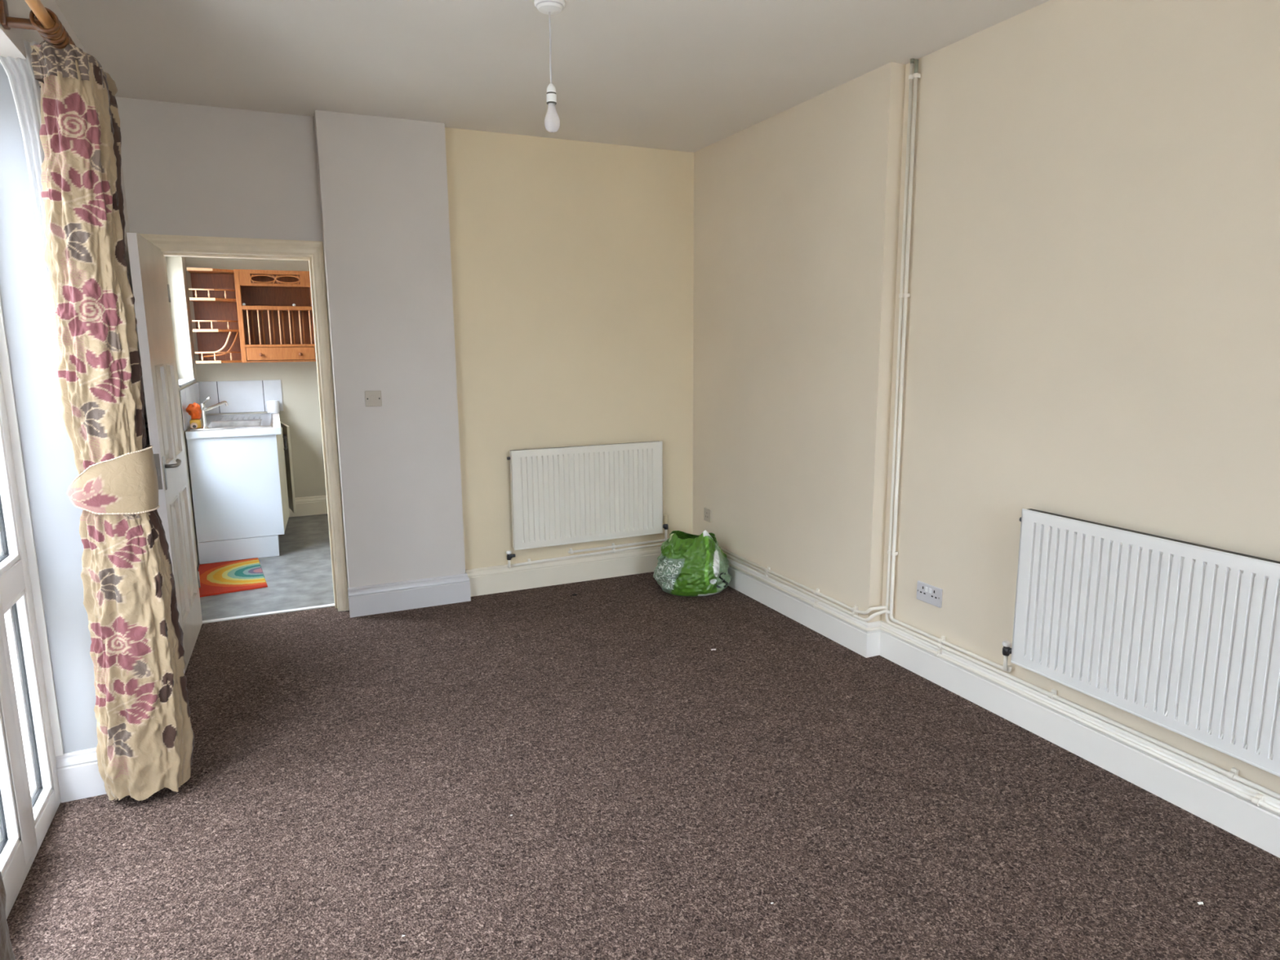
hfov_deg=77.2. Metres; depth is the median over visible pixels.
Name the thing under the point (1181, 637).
radiator
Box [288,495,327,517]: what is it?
baseboard
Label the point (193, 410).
cleaning cloth
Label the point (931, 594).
wall socket
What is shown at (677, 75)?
ceiling
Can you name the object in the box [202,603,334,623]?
trim
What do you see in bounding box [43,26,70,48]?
curtain ring
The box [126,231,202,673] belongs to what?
door
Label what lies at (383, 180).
wall
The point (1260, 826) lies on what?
baseboard
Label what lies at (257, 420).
sink
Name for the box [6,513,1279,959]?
floor
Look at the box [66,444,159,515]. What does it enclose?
tieback
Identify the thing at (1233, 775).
pipe
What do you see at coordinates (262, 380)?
trim
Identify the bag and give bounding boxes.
[653,529,731,596]
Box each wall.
[0,0,199,566]
[115,97,349,606]
[179,382,201,430]
[184,257,326,497]
[314,110,465,604]
[444,127,693,569]
[693,0,1279,794]
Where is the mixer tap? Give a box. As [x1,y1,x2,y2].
[200,396,228,428]
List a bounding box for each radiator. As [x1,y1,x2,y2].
[506,440,668,568]
[1002,508,1279,777]
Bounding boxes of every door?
[0,622,34,908]
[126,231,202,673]
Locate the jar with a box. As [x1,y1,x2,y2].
[190,422,197,429]
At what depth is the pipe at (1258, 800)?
2.99 m
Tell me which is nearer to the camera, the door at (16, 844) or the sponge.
the door at (16, 844)
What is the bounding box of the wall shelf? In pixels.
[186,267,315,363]
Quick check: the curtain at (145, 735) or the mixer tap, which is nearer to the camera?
the curtain at (145, 735)
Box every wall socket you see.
[703,507,711,522]
[916,580,942,608]
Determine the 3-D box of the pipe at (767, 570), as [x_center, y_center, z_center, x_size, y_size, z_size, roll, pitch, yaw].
[0.774,0.503,4.583,0.096,0.062,1.760,-5,11,-24]
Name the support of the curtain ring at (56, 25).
hanging from the pole
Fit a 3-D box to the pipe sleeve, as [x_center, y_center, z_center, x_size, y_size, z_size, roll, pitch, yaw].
[1.160,-1.743,3.393,0.017,0.078,0.043,-5,11,-24]
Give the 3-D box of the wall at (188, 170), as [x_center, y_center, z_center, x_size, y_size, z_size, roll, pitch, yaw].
[-2.248,-0.538,4.225,1.168,2.680,0.130,-5,11,-24]
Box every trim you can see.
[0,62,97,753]
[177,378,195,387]
[179,380,265,429]
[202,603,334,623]
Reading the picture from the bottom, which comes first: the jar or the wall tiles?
the jar
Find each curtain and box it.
[0,871,15,959]
[30,40,194,800]
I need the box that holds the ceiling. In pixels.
[54,0,1049,152]
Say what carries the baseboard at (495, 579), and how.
attached to the wall at (572, 261)
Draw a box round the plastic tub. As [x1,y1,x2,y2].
[266,400,279,413]
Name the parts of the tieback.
beaded trim, beaded trim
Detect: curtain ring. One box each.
[29,7,59,33]
[34,13,62,39]
[39,19,66,44]
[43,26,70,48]
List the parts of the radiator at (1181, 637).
trim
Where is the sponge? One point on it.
(197, 421)
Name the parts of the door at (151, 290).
latch plate, panel, handle, lever, panel, panel, panel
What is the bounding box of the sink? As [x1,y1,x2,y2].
[190,413,271,431]
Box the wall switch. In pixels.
[364,390,382,406]
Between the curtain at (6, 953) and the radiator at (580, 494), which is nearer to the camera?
the curtain at (6, 953)
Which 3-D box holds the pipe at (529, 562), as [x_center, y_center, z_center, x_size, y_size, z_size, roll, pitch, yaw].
[-0.236,0.466,5.171,1.263,0.045,0.030,-5,11,-24]
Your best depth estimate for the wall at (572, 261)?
4.85 m
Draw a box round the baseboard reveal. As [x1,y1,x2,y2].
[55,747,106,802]
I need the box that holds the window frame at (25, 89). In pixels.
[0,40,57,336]
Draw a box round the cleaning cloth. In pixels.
[186,402,201,419]
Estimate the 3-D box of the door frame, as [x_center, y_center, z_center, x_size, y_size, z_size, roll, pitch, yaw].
[-2.098,-0.238,4.333,0.849,2.050,0.154,-5,11,-24]
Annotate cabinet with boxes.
[185,413,296,564]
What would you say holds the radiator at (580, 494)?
attached to the wall at (572, 261)
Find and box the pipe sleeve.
[910,58,918,73]
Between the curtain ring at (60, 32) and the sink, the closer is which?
the curtain ring at (60, 32)
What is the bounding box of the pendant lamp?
[533,0,564,132]
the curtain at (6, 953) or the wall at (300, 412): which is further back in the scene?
the wall at (300, 412)
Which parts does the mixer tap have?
lever, spout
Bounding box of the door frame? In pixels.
[138,233,349,611]
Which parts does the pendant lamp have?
light bulb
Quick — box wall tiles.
[198,379,283,413]
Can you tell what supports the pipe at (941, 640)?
attached to the wall at (1093, 318)
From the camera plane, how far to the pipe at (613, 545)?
5.19 m
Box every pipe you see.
[510,542,662,567]
[568,537,668,553]
[720,547,885,614]
[723,551,889,622]
[728,563,1279,814]
[885,62,1279,799]
[888,72,1011,672]
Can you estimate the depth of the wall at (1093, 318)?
3.12 m
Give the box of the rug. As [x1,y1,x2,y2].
[198,557,267,597]
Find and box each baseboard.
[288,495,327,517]
[347,545,661,617]
[726,557,1279,857]
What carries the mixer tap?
on the countertop
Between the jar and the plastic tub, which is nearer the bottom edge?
the jar
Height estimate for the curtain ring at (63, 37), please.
0.065 m
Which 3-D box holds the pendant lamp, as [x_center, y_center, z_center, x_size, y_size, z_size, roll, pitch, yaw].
[-0.314,-1.460,2.842,0.108,0.430,0.108,-5,11,-24]
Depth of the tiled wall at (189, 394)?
5.77 m
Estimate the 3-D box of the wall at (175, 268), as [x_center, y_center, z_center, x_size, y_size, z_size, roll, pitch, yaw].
[-1.793,-0.196,2.192,0.290,2.680,9.880,-5,11,-24]
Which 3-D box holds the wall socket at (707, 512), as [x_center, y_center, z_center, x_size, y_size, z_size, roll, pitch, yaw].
[0.440,0.228,5.224,0.012,0.086,0.086,-5,11,-24]
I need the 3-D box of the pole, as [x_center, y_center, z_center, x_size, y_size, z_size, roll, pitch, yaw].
[-1.271,-1.115,1.353,0.129,0.073,2.715,-5,11,-24]
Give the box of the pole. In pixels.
[0,0,64,42]
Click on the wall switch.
(372, 398)
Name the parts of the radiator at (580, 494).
trim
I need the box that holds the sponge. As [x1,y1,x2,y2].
[189,418,201,428]
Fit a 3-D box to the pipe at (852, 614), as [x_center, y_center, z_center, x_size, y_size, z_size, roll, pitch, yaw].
[0.777,0.523,4.572,0.097,0.073,1.788,-5,11,-24]
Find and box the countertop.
[186,413,279,431]

